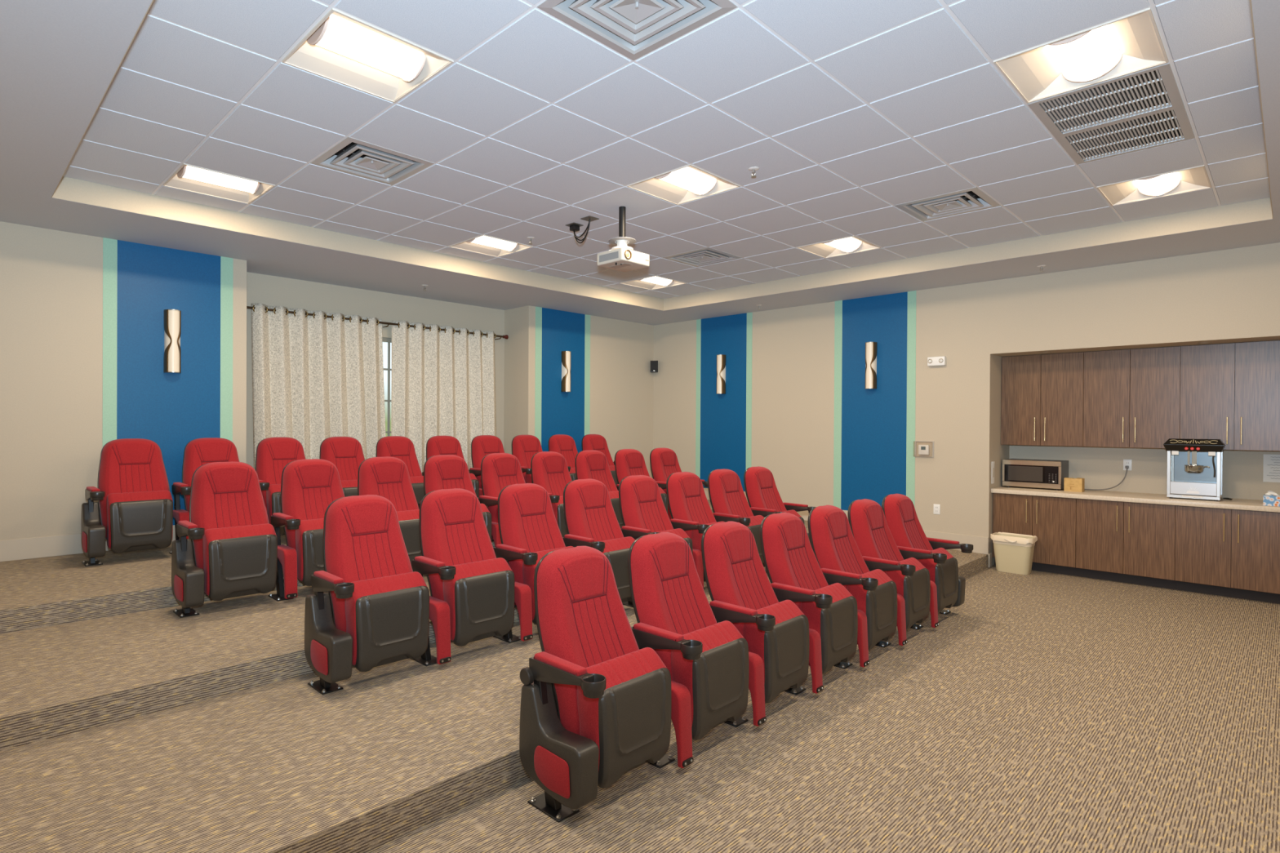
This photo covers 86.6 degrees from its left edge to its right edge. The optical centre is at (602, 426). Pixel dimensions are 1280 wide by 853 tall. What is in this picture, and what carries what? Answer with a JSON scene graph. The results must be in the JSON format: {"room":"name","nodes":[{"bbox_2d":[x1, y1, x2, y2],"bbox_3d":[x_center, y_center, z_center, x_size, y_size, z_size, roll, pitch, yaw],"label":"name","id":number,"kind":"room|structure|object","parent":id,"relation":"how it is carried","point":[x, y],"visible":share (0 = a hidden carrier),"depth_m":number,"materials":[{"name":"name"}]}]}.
{"room":"movie theater room","nodes":[
{"label":"movie theater room","id":0,"kind":"room"},
{"bbox_2d":[0,221,653,540],"bbox_3d":[-2.514,-0.240,8.144,8.880,3.500,0.650,0,0,-44],"label":"wall","id":1,"kind":"structure","parent":0,"point":[51,280],"depth_m":5.83,"materials":[{"name":"beige paint"}]},
{"bbox_2d":[0,524,175,562],"bbox_3d":[-2.288,1.001,7.912,8.680,0.172,0.014,0,0,-44],"label":"baseboard","id":2,"kind":"structure","parent":1,"relation":"attached to","point":[15,549],"depth_m":5.60,"materials":[{"name":"beige paint"}]},
{"bbox_2d":[102,237,117,446],"bbox_3d":[-4.307,-0.363,5.926,0.102,2.551,0.003,0,0,-44],"label":"trim","id":3,"kind":"structure","parent":1,"relation":"attached to","point":[109,246],"depth_m":5.92,"materials":[{"name":"green paint"}]},
{"bbox_2d":[116,240,220,525],"bbox_3d":[-3.978,-0.363,6.249,0.819,2.551,0.003,0,0,-44],"label":"wall panel","id":4,"kind":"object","parent":1,"relation":"attached to","point":[171,411],"depth_m":6.23,"materials":[{"name":"blue paint"}]},
{"bbox_2d":[163,309,181,373],"bbox_3d":[-3.935,-0.779,6.216,0.134,0.573,0.098,0,0,-44],"label":"wall sconce","id":5,"kind":"object","parent":1,"relation":"attached to","point":[172,317],"visible":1,"depth_m":6.18,"materials":[{"name":"silver glass"}]},
{"bbox_2d":[220,256,233,442],"bbox_3d":[-3.647,-0.362,6.574,0.109,2.551,0.003,0,0,-44],"label":"trim","id":6,"kind":"structure","parent":1,"relation":"attached to","point":[226,263],"depth_m":6.57,"materials":[{"name":"green paint"}]},
{"bbox_2d":[246,306,508,339],"bbox_3d":[-2.599,-1.240,8.249,3.464,0.065,0.169,0,0,-44],"label":"curtain rod","id":7,"kind":"object","parent":1,"relation":"attached to","point":[506,336],"visible":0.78,"depth_m":8.14,"materials":[{"name":"brown metal"}]},
{"bbox_2d":[251,303,386,470],"bbox_3d":[-3.134,-0.127,7.656,1.547,2.330,0.134,0,0,-44],"label":"curtain","id":8,"kind":"object","parent":7,"relation":"hanging from","point":[317,378],"visible":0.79,"depth_m":7.58,"materials":[{"name":"fabric"}]},
{"bbox_2d":[391,320,496,472],"bbox_3d":[-1.982,-0.125,8.777,1.595,2.330,0.125,0,0,-44],"label":"curtain","id":9,"kind":"object","parent":7,"relation":"hanging from","point":[443,382],"visible":0.75,"depth_m":8.73,"materials":[{"name":"fabric"}]},
{"bbox_2d":[382,337,391,435],"bbox_3d":[-2.692,-0.317,8.347,2.750,1.550,0.050,0,0,-44],"label":"window","id":10,"kind":"structure","parent":1,"relation":"in","point":[388,340],"depth_m":8.38,"materials":[{"name":"beige"}]},
{"bbox_2d":[534,306,542,444],"bbox_3d":[-0.885,-0.359,9.284,0.112,2.551,0.003,0,0,-44],"label":"trim","id":11,"kind":"structure","parent":1,"relation":"attached to","point":[538,309],"depth_m":9.28,"materials":[{"name":"green paint"}]},
{"bbox_2d":[541,307,585,453],"bbox_3d":[-0.557,-0.358,9.606,0.806,2.551,0.003,0,0,-44],"label":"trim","id":12,"kind":"structure","parent":1,"relation":"attached to","point":[562,412],"depth_m":9.57,"materials":[{"name":"blue paint"}]},
{"bbox_2d":[560,351,570,391],"bbox_3d":[-0.506,-0.775,9.582,0.134,0.573,0.098,0,0,-44],"label":"wall sconce","id":13,"kind":"object","parent":1,"relation":"attached to","point":[566,355],"visible":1,"depth_m":9.54,"materials":[{"name":"silver glass"}]},
{"bbox_2d":[584,314,590,435],"bbox_3d":[-0.231,-0.358,9.926,0.109,2.551,0.003,0,0,-44],"label":"trim","id":14,"kind":"structure","parent":1,"relation":"attached to","point":[587,331],"depth_m":9.92,"materials":[{"name":"green paint"}]},
{"bbox_2d":[0,499,749,634],"bbox_3d":[-1.837,1.354,7.452,8.680,0.525,2.407,0,0,-44],"label":"floor","id":15,"kind":"structure","parent":0,"point":[49,591],"depth_m":4.64,"materials":[{"name":"carpet"}]},
{"bbox_2d":[80,438,173,566],"bbox_3d":[-3.888,0.596,5.559,0.525,0.984,0.646,0,0,37],"label":"seat","id":16,"kind":"object","parent":15,"relation":"on","point":[134,507],"visible":1,"depth_m":5.49,"materials":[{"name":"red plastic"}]},
{"bbox_2d":[168,437,239,554],"bbox_3d":[-3.440,0.595,5.969,0.607,0.982,0.556,0,0,-44],"label":"seat","id":17,"kind":"object","parent":15,"relation":"on","point":[197,452],"visible":0.33,"depth_m":6.00,"materials":[{"name":"red fabric"}]},
{"bbox_2d":[255,436,306,536],"bbox_3d":[-3.011,0.596,6.389,0.607,0.982,0.556,0,0,-44],"label":"seat","id":18,"kind":"object","parent":15,"relation":"on","point":[273,454],"visible":0.31,"depth_m":6.40,"materials":[{"name":"red fabric"}]},
{"bbox_2d":[319,436,364,497],"bbox_3d":[-2.583,0.597,6.809,0.607,0.982,0.556,0,0,-44],"label":"seat","id":19,"kind":"object","parent":15,"relation":"on","point":[346,453],"visible":0.3,"depth_m":6.88,"materials":[{"name":"red fabric"}]},
{"bbox_2d":[375,435,424,503],"bbox_3d":[-2.155,0.597,7.229,0.607,0.982,0.556,0,0,-44],"label":"seat","id":20,"kind":"object","parent":15,"relation":"on","point":[402,448],"visible":0.25,"depth_m":7.33,"materials":[{"name":"red fabric"}]},
{"bbox_2d":[422,435,479,497],"bbox_3d":[-1.727,0.598,7.650,0.607,0.982,0.556,0,0,-44],"label":"seat","id":21,"kind":"object","parent":15,"relation":"on","point":[435,445],"visible":0.23,"depth_m":7.72,"materials":[{"name":"red fabric"}]},
{"bbox_2d":[468,435,504,496],"bbox_3d":[-1.298,0.598,8.070,0.607,0.982,0.556,0,0,-44],"label":"seat","id":22,"kind":"object","parent":15,"relation":"on","point":[482,446],"visible":0.28,"depth_m":8.11,"materials":[{"name":"red fabric"}]},
{"bbox_2d":[511,435,542,483],"bbox_3d":[-0.870,0.599,8.490,0.607,0.982,0.556,0,0,-44],"label":"seat","id":23,"kind":"object","parent":15,"relation":"on","point":[524,447],"visible":0.3,"depth_m":8.53,"materials":[{"name":"red fabric"}]},
{"bbox_2d":[548,434,577,480],"bbox_3d":[-0.442,0.599,8.910,0.607,0.982,0.556,0,0,-44],"label":"seat","id":24,"kind":"object","parent":15,"relation":"on","point":[563,444],"visible":0.31,"depth_m":8.99,"materials":[{"name":"red fabric"}]},
{"bbox_2d":[581,434,617,485],"bbox_3d":[0.025,0.601,9.369,0.716,0.984,0.558,0,0,-44],"label":"seat","id":25,"kind":"object","parent":15,"relation":"on","point":[589,442],"visible":0.29,"depth_m":9.42,"materials":[{"name":"red fabric"}]},
{"bbox_2d":[0,520,808,751],"bbox_3d":[-0.461,1.438,6.050,8.680,0.383,1.524,0,0,-44],"label":"floor","id":26,"kind":"structure","parent":0,"point":[55,681],"depth_m":3.64,"materials":[{"name":"carpet"}]},
{"bbox_2d":[171,461,277,617],"bbox_3d":[-2.606,0.748,4.683,0.525,0.984,0.646,0,0,37],"label":"seat","id":27,"kind":"object","parent":26,"relation":"on","point":[230,549],"visible":1,"depth_m":4.61,"materials":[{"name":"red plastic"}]},
{"bbox_2d":[267,458,344,601],"bbox_3d":[-2.157,0.747,5.093,0.607,0.982,0.556,0,0,-44],"label":"seat","id":28,"kind":"object","parent":26,"relation":"on","point":[308,486],"visible":0.62,"depth_m":5.00,"materials":[{"name":"red fabric"}]},
{"bbox_2d":[357,456,422,564],"bbox_3d":[-1.729,0.748,5.513,0.607,0.982,0.556,0,0,-44],"label":"seat","id":29,"kind":"object","parent":26,"relation":"on","point":[388,477],"visible":0.43,"depth_m":5.57,"materials":[{"name":"red fabric"}]},
{"bbox_2d":[417,454,491,541],"bbox_3d":[-1.301,0.749,5.934,0.607,0.982,0.556,0,0,-44],"label":"seat","id":30,"kind":"object","parent":26,"relation":"on","point":[441,472],"visible":0.3,"depth_m":6.01,"materials":[{"name":"red fabric"}]},
{"bbox_2d":[477,453,525,546],"bbox_3d":[-0.873,0.749,6.354,0.607,0.982,0.556,0,0,-44],"label":"seat","id":31,"kind":"object","parent":26,"relation":"on","point":[499,471],"visible":0.34,"depth_m":6.38,"materials":[{"name":"red fabric"}]},
{"bbox_2d":[530,451,572,537],"bbox_3d":[-0.445,0.750,6.774,0.607,0.982,0.556,0,0,-44],"label":"seat","id":32,"kind":"object","parent":26,"relation":"on","point":[549,469],"visible":0.39,"depth_m":6.81,"materials":[{"name":"red fabric"}]},
{"bbox_2d":[574,449,623,528],"bbox_3d":[-0.016,0.750,7.194,0.607,0.982,0.556,0,0,-44],"label":"seat","id":33,"kind":"object","parent":26,"relation":"on","point":[591,464],"visible":0.42,"depth_m":7.26,"materials":[{"name":"red fabric"}]},
{"bbox_2d":[614,448,667,513],"bbox_3d":[0.412,0.751,7.615,0.607,0.982,0.556,0,0,-44],"label":"seat","id":34,"kind":"object","parent":26,"relation":"on","point":[628,462],"visible":0.25,"depth_m":7.67,"materials":[{"name":"red fabric"}]},
{"bbox_2d":[649,448,707,519],"bbox_3d":[0.879,0.752,8.074,0.716,0.984,0.558,0,0,-44],"label":"seat","id":35,"kind":"object","parent":26,"relation":"on","point":[664,462],"visible":0.28,"depth_m":8.07,"materials":[{"name":"red fabric"}]},
{"bbox_2d":[0,549,988,852],"bbox_3d":[0.606,1.518,4.962,8.680,0.242,1.524,0,0,-44],"label":"floor","id":36,"kind":"structure","parent":0,"point":[286,766],"depth_m":2.82,"materials":[{"name":"carpet"}]},
{"bbox_2d":[304,494,429,694],"bbox_3d":[-1.324,0.900,3.808,0.525,0.984,0.646,0,0,37],"label":"seat","id":37,"kind":"object","parent":36,"relation":"on","point":[375,612],"visible":1,"depth_m":3.71,"materials":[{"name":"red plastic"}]},
{"bbox_2d":[411,488,515,666],"bbox_3d":[-0.875,0.899,4.217,0.607,0.982,0.556,0,0,-44],"label":"seat","id":38,"kind":"object","parent":36,"relation":"on","point":[472,590],"visible":1,"depth_m":4.16,"materials":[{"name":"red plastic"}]},
{"bbox_2d":[493,483,573,643],"bbox_3d":[-0.447,0.900,4.638,0.607,0.982,0.556,0,0,-44],"label":"seat","id":39,"kind":"object","parent":36,"relation":"on","point":[529,530],"visible":0.52,"depth_m":4.63,"materials":[{"name":"red fabric"}]},
{"bbox_2d":[562,479,635,602],"bbox_3d":[-0.019,0.901,5.058,0.607,0.982,0.556,0,0,-44],"label":"seat","id":40,"kind":"object","parent":36,"relation":"on","point":[589,515],"visible":0.58,"depth_m":5.07,"materials":[{"name":"red fabric"}]},
{"bbox_2d":[618,475,693,607],"bbox_3d":[0.409,0.901,5.478,0.607,0.982,0.556,0,0,-44],"label":"seat","id":41,"kind":"object","parent":36,"relation":"on","point":[643,512],"visible":0.42,"depth_m":5.52,"materials":[{"name":"red fabric"}]},
{"bbox_2d":[666,471,724,591],"bbox_3d":[0.838,0.902,5.899,0.607,0.982,0.556,0,0,-44],"label":"seat","id":42,"kind":"object","parent":36,"relation":"on","point":[690,510],"visible":0.48,"depth_m":5.91,"materials":[{"name":"red fabric"}]},
{"bbox_2d":[707,469,764,566],"bbox_3d":[1.266,0.902,6.319,0.607,0.982,0.556,0,0,-44],"label":"seat","id":43,"kind":"object","parent":36,"relation":"on","point":[728,500],"visible":0.51,"depth_m":6.34,"materials":[{"name":"red fabric"}]},
{"bbox_2d":[743,466,814,573],"bbox_3d":[1.733,0.904,6.778,0.716,0.984,0.558,0,0,-44],"label":"seat","id":44,"kind":"object","parent":36,"relation":"on","point":[763,497],"visible":0.34,"depth_m":6.79,"materials":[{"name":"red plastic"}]},
{"bbox_2d":[0,0,1279,325],"bbox_3d":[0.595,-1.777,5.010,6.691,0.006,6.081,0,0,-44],"label":"ceiling","id":45,"kind":"structure","parent":0,"point":[538,54],"depth_m":4.05,"materials":[{"name":"tile"}]},
{"bbox_2d":[51,0,153,197],"bbox_3d":[-1.797,-1.705,2.663,0.005,0.184,6.096,0,0,-44],"label":"trim","id":46,"kind":"structure","parent":45,"relation":"attached to","point":[153,0],"depth_m":3.19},
{"bbox_2d":[52,176,663,311],"bbox_3d":[-1.539,-1.722,7.185,6.698,0.184,0.005,0,0,-44],"label":"trim","id":47,"kind":"structure","parent":45,"relation":"attached to","point":[68,188],"depth_m":6.12,"materials":[{"name":"white paint"}]},
{"bbox_2d":[565,222,583,226],"bbox_3d":[-0.252,-1.780,5.999,0.116,0.006,0.116,0,0,-44],"label":"outlet plate","id":48,"kind":"object","parent":45,"relation":"attached to","point":[573,223],"visible":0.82,"depth_m":5.98,"materials":[{"name":"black metal"}]},
{"bbox_2d":[569,219,590,243],"bbox_3d":[-0.181,-1.687,5.922,0.076,0.178,0.270,0,0,-44],"label":"cable","id":49,"kind":"object","parent":48,"relation":"hanging from","point":[574,228],"visible":1,"depth_m":5.96,"materials":[{"name":"black metal"}]},
{"bbox_2d":[597,206,649,271],"bbox_3d":[0.169,-1.535,5.491,0.332,0.487,0.299,0,0,-44],"label":"projector","id":50,"kind":"object","parent":45,"relation":"hanging from","point":[622,257],"visible":1,"depth_m":5.44,"materials":[{"name":"beige plastic"}]},
{"bbox_2d":[69,0,1265,295],"bbox_3d":[0.595,-1.786,5.010,6.706,0.016,6.096,0,0,-44],"label":"grid","id":51,"kind":"object","parent":45,"relation":"attached to","point":[1152,5],"visible":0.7,"depth_m":3.85,"materials":[{"name":"white metal"}]},
{"bbox_2d":[163,163,275,204],"bbox_3d":[-2.853,-1.847,5.043,0.594,0.115,0.594,0,0,-44],"label":"ceiling light","id":52,"kind":"object","parent":51,"relation":"attached to","point":[188,177],"visible":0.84,"depth_m":5.09,"materials":[{"name":"beige plastic"}]},
{"bbox_2d":[281,8,453,102],"bbox_3d":[-1.145,-1.831,3.302,0.594,0.115,0.594,0,0,-44],"label":"ceiling light","id":53,"kind":"object","parent":51,"relation":"attached to","point":[343,48],"visible":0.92,"depth_m":3.33,"materials":[{"name":"beige plastic"}]},
{"bbox_2d":[310,136,434,185],"bbox_3d":[-1.564,-1.828,4.599,0.598,0.101,0.598,0,0,-44],"label":"air diffuser","id":54,"kind":"object","parent":51,"relation":"attached to","point":[353,156],"visible":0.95,"depth_m":4.61,"materials":[{"name":"silver metal"}]},
{"bbox_2d":[448,234,533,257],"bbox_3d":[-1.113,-1.845,6.750,0.594,0.115,0.594,0,0,-44],"label":"ceiling light","id":55,"kind":"object","parent":51,"relation":"attached to","point":[484,244],"visible":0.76,"depth_m":6.82,"materials":[{"name":"beige plastic"}]},
{"bbox_2d":[537,0,737,60],"bbox_3d":[0.144,-1.812,2.859,0.598,0.101,0.598,0,0,-44],"label":"air diffuser","id":56,"kind":"object","parent":51,"relation":"attached to","point":[633,28],"visible":0.98,"depth_m":2.94,"materials":[{"name":"silver metal"}]},
{"bbox_2d":[619,275,686,289],"bbox_3d":[0.628,-1.842,8.458,0.594,0.115,0.594,0,0,-44],"label":"ceiling light","id":57,"kind":"object","parent":51,"relation":"attached to","point":[652,282],"visible":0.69,"depth_m":8.54,"materials":[{"name":"beige plastic"}]},
{"bbox_2d":[626,164,740,204],"bbox_3d":[0.595,-1.829,5.010,0.594,0.115,0.594,0,0,-44],"label":"ceiling light","id":58,"kind":"object","parent":51,"relation":"attached to","point":[688,183],"visible":0.73,"depth_m":5.07,"materials":[{"name":"beige plastic"}]},
{"bbox_2d":[662,247,742,266],"bbox_3d":[1.046,-1.825,7.161,0.598,0.101,0.598,0,0,-44],"label":"air diffuser","id":59,"kind":"object","parent":51,"relation":"attached to","point":[706,255],"visible":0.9,"depth_m":7.15,"materials":[{"name":"silver metal"}]},
{"bbox_2d":[796,235,881,257],"bbox_3d":[2.336,-1.826,6.718,0.594,0.115,0.594,0,0,-44],"label":"ceiling light","id":60,"kind":"object","parent":51,"relation":"attached to","point":[851,244],"visible":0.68,"depth_m":6.80,"materials":[{"name":"beige"}]},
{"bbox_2d":[894,186,1000,221],"bbox_3d":[2.754,-1.809,5.421,0.598,0.101,0.598,0,0,-44],"label":"air diffuser","id":61,"kind":"object","parent":51,"relation":"attached to","point":[971,199],"visible":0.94,"depth_m":5.43,"materials":[{"name":"silver metal"}]},
{"bbox_2d":[993,7,1168,103],"bbox_3d":[2.303,-1.812,3.270,0.594,0.115,0.594,0,0,-44],"label":"ceiling light","id":62,"kind":"object","parent":51,"relation":"attached to","point":[1131,43],"visible":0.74,"depth_m":3.30,"materials":[{"name":"beige metal"}]},
{"bbox_2d":[1096,164,1211,205],"bbox_3d":[4.043,-1.810,4.978,0.594,0.115,0.594,0,0,-44],"label":"ceiling light","id":63,"kind":"object","parent":51,"relation":"attached to","point":[1195,178],"visible":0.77,"depth_m":5.04,"materials":[{"name":"beige"}]},
{"bbox_2d":[663,197,1272,311],"bbox_3d":[2.986,-1.699,7.358,0.005,0.184,6.096,0,0,-44],"label":"trim","id":64,"kind":"structure","parent":45,"relation":"attached to","point":[1259,210],"depth_m":6.44,"materials":[{"name":"white paint"}]},
{"bbox_2d":[1027,62,1195,164],"bbox_3d":[2.955,-1.788,3.910,1.205,0.069,0.596,0,0,-44],"label":"ceiling vent","id":65,"kind":"object","parent":45,"relation":"in","point":[1094,122],"visible":0.94,"depth_m":3.85,"materials":[{"name":"silver metal"}]},
{"bbox_2d":[1249,0,1273,218],"bbox_3d":[2.728,-1.682,2.836,6.698,0.184,0.005,0,0,-44],"label":"trim","id":66,"kind":"structure","parent":45,"relation":"attached to","point":[1250,0],"depth_m":3.21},
{"bbox_2d":[364,564,1279,852],"bbox_3d":[2.551,1.605,3.516,9.430,0.100,3.265,0,0,-44],"label":"floor","id":67,"kind":"structure","parent":0,"point":[1044,712],"depth_m":3.21,"materials":[{"name":"carpet"}]},
{"bbox_2d":[519,546,671,822],"bbox_3d":[-0.041,1.052,2.932,0.525,0.984,0.646,0,0,37],"label":"seat","id":68,"kind":"object","parent":67,"relation":"on","point":[596,708],"visible":1,"depth_m":2.81,"materials":[{"name":"red fabric"}]},
{"bbox_2d":[627,532,749,768],"bbox_3d":[0.407,1.052,3.342,0.607,0.982,0.556,0,0,-44],"label":"seat","id":69,"kind":"object","parent":67,"relation":"on","point":[706,660],"visible":0.96,"depth_m":3.29,"materials":[{"name":"red fabric"}]},
{"bbox_2d":[701,521,808,727],"bbox_3d":[0.835,1.052,3.762,0.607,0.982,0.556,0,0,-44],"label":"seat","id":70,"kind":"object","parent":67,"relation":"on","point":[776,633],"visible":0.96,"depth_m":3.71,"materials":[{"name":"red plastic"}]},
{"bbox_2d":[760,512,857,694],"bbox_3d":[1.264,1.053,4.182,0.607,0.982,0.556,0,0,-44],"label":"seat","id":71,"kind":"object","parent":67,"relation":"on","point":[794,572],"visible":0.94,"depth_m":4.13,"materials":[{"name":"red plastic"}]},
{"bbox_2d":[807,505,897,669],"bbox_3d":[1.692,1.053,4.603,0.607,0.982,0.556,0,0,-44],"label":"seat","id":72,"kind":"object","parent":67,"relation":"on","point":[838,556],"visible":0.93,"depth_m":4.56,"materials":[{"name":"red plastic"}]},
{"bbox_2d":[847,498,930,647],"bbox_3d":[2.120,1.054,5.023,0.607,0.982,0.556,0,0,-44],"label":"seat","id":73,"kind":"object","parent":67,"relation":"on","point":[876,544],"visible":0.86,"depth_m":4.98,"materials":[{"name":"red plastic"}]},
{"bbox_2d":[881,493,973,629],"bbox_3d":[2.587,1.056,5.482,0.716,0.984,0.558,0,0,-44],"label":"seat","id":74,"kind":"object","parent":67,"relation":"on","point":[947,587],"visible":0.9,"depth_m":5.43,"materials":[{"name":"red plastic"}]},
{"bbox_2d":[990,532,1037,574],"bbox_3d":[4.371,1.353,7.229,0.284,0.395,0.404,0,0,-44],"label":"waste bin","id":75,"kind":"object","parent":67,"relation":"on","point":[1013,553],"visible":1,"depth_m":7.15,"materials":[{"name":"beige plastic"}]},
{"bbox_2d":[991,493,1078,576],"bbox_3d":[4.800,1.143,7.457,0.696,0.818,0.777,0,0,-44],"label":"base cabinet","id":76,"kind":"object","parent":67,"relation":"on","point":[1052,520],"visible":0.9,"depth_m":7.17,"materials":[{"name":"brown wood"}]},
{"bbox_2d":[1075,498,1176,589],"bbox_3d":[5.346,1.148,6.900,0.696,0.818,0.781,0,0,-44],"label":"base cabinet","id":77,"kind":"object","parent":67,"relation":"on","point":[1118,541],"visible":0.98,"depth_m":6.67,"materials":[{"name":"brown wood"}]},
{"bbox_2d":[1174,505,1279,604],"bbox_3d":[5.893,1.153,6.344,0.696,0.818,0.777,0,0,-44],"label":"base cabinet","id":78,"kind":"object","parent":67,"relation":"on","point":[1220,552],"visible":0.98,"depth_m":6.14,"materials":[{"name":"brown wood"}]},
{"bbox_2d":[991,485,1279,512],"bbox_3d":[5.350,0.716,6.899,0.693,0.045,2.341,0,0,-44],"label":"countertop","id":79,"kind":"structure","parent":78,"relation":"on","point":[1135,497],"depth_m":6.66,"materials":[{"name":"stone"}]},
{"bbox_2d":[1002,458,1068,489],"bbox_3d":[4.855,0.532,7.623,0.361,0.312,0.563,0,0,-44],"label":"microwave oven","id":80,"kind":"object","parent":79,"relation":"on","point":[1023,473],"visible":0.98,"depth_m":7.48,"materials":[{"name":"grey metal"}]},
{"bbox_2d":[1063,477,1084,492],"bbox_3d":[5.031,0.619,7.243,0.121,0.144,0.160,0,0,-44],"label":"cardboard box","id":81,"kind":"object","parent":79,"relation":"on","point":[1070,484],"visible":1,"depth_m":7.20,"materials":[{"name":"brown cardboard"}]},
{"bbox_2d":[1163,438,1231,501],"bbox_3d":[5.731,0.408,6.534,0.390,0.578,0.483,0,0,-44],"label":"machine","id":82,"kind":"object","parent":79,"relation":"on","point":[1194,466],"visible":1,"depth_m":6.51,"materials":[{"name":"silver metal"}]},
{"bbox_2d":[1184,463,1204,473],"bbox_3d":[5.699,0.406,6.542,0.148,0.093,0.148,0,0,-44],"label":"kettle","id":83,"kind":"object","parent":82,"relation":"on","point":[1193,468],"depth_m":6.50,"materials":[{"name":"silver metal"}]},
{"bbox_2d":[1166,493,1222,500],"bbox_3d":[5.701,0.670,6.540,0.300,0.030,0.384,0,0,-44],"label":"tray","id":84,"kind":"object","parent":82,"relation":"on","point":[1202,496],"depth_m":6.41,"materials":[{"name":"silver metal"}]},
{"bbox_2d":[1262,490,1279,506],"bbox_3d":[5.954,0.636,5.989,0.120,0.129,0.180,0,0,-44],"label":"tissue box","id":85,"kind":"object","parent":79,"relation":"on","point":[1271,498],"visible":1,"depth_m":5.99,"materials":[{"name":"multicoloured cardboard"}]},
{"bbox_2d":[653,242,1279,565],"bbox_3d":[3.654,-0.209,8.663,0.850,3.500,7.250,0,0,-44],"label":"wall","id":86,"kind":"structure","parent":0,"point":[957,407],"depth_m":7.64,"materials":[{"name":"beige paint"}]},
{"bbox_2d":[695,319,701,478],"bbox_3d":[1.447,-0.350,10.302,0.003,2.551,0.086,0,0,-44],"label":"trim","id":87,"kind":"structure","parent":86,"relation":"attached to","point":[698,321],"depth_m":10.30,"materials":[{"name":"green paint"}]},
{"bbox_2d":[716,354,725,394],"bbox_3d":[1.719,-0.764,9.954,0.098,0.573,0.134,0,0,-44],"label":"wall sconce","id":88,"kind":"object","parent":86,"relation":"attached to","point":[721,358],"visible":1,"depth_m":9.91,"materials":[{"name":"silver glass"}]},
{"bbox_2d":[700,312,746,491],"bbox_3d":[1.762,-0.347,9.981,0.003,2.551,0.812,0,0,-44],"label":"trim","id":89,"kind":"structure","parent":86,"relation":"attached to","point":[722,416],"depth_m":9.97,"materials":[{"name":"blue paint"}]},
{"bbox_2d":[746,312,752,469],"bbox_3d":[2.079,-0.344,9.659,0.003,2.551,0.092,0,0,-44],"label":"trim","id":90,"kind":"structure","parent":86,"relation":"attached to","point":[749,315],"depth_m":9.66,"materials":[{"name":"green paint"}]},
{"bbox_2d":[833,300,842,508],"bbox_3d":[3.014,-0.273,8.705,0.003,2.677,0.103,0,0,-44],"label":"trim","id":91,"kind":"structure","parent":86,"relation":"attached to","point":[838,304],"depth_m":8.70,"materials":[{"name":"green paint"}]},
{"bbox_2d":[703,488,991,567],"bbox_3d":[2.553,1.234,9.219,0.089,0.597,4.905,0,0,-44],"label":"baseboard","id":92,"kind":"structure","parent":86,"relation":"attached to","point":[980,544],"depth_m":7.64,"materials":[{"name":"beige paint"}]},
{"bbox_2d":[840,291,907,510],"bbox_3d":[3.335,-0.199,8.378,0.003,2.818,0.814,0,0,-44],"label":"wall panel","id":93,"kind":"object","parent":86,"relation":"attached to","point":[874,421],"depth_m":8.36,"materials":[{"name":"blue paint"}]},
{"bbox_2d":[865,342,877,389],"bbox_3d":[3.288,-0.750,8.355,0.098,0.573,0.134,0,0,-44],"label":"wall sconce","id":94,"kind":"object","parent":93,"relation":"attached to","point":[871,348],"visible":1,"depth_m":8.32,"materials":[{"name":"silver glass"}]},
{"bbox_2d":[906,290,916,507],"bbox_3d":[3.655,-0.196,8.052,0.003,2.818,0.101,0,0,-44],"label":"trim","id":95,"kind":"structure","parent":86,"relation":"attached to","point":[911,315],"depth_m":8.05,"materials":[{"name":"green paint"}]},
{"bbox_2d":[914,440,933,457],"bbox_3d":[3.739,0.264,7.921,0.065,0.190,0.215,0,0,-44],"label":"thermostat","id":96,"kind":"object","parent":86,"relation":"attached to","point":[922,449],"visible":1,"depth_m":7.92,"materials":[{"name":"white plastic"}]},
{"bbox_2d":[927,355,946,366],"bbox_3d":[3.844,-0.752,7.822,0.056,0.105,0.190,0,0,-44],"label":"emergency light","id":97,"kind":"object","parent":86,"relation":"attached to","point":[931,361],"visible":1,"depth_m":7.80,"materials":[{"name":"white plastic"}]},
{"bbox_2d":[1009,444,1279,500],"bbox_3d":[5.636,0.385,7.177,0.100,2.345,2.345,0,0,-44],"label":"wall","id":98,"kind":"structure","parent":0,"point":[1101,468],"depth_m":7.13,"materials":[{"name":"beige paint"}]},
{"bbox_2d":[1000,351,1084,446],"bbox_3d":[4.916,-0.291,7.557,0.394,1.000,0.777,0,0,-44],"label":"upper cabinet","id":99,"kind":"object","parent":98,"relation":"attached to","point":[1042,395],"visible":0.98,"depth_m":7.42,"materials":[{"name":"brown wood"}]},
{"bbox_2d":[1083,346,1181,448],"bbox_3d":[5.462,-0.286,7.000,0.394,1.000,0.781,0,0,-44],"label":"upper cabinet","id":100,"kind":"object","parent":98,"relation":"attached to","point":[1131,397],"visible":0.97,"depth_m":6.87,"materials":[{"name":"brown wood"}]},
{"bbox_2d":[1179,340,1279,450],"bbox_3d":[6.008,-0.281,6.444,0.394,1.000,0.777,0,0,-44],"label":"upper cabinet","id":101,"kind":"object","parent":98,"relation":"attached to","point":[1230,393],"visible":0.95,"depth_m":6.33,"materials":[{"name":"brown wood"}]},
{"bbox_2d":[1262,453,1279,482],"bbox_3d":[6.344,0.395,6.377,0.008,0.262,0.200,0,0,-44],"label":"notice","id":102,"kind":"object","parent":98,"relation":"attached to","point":[1271,468],"visible":1,"depth_m":6.41,"materials":[{"name":"white paper"}]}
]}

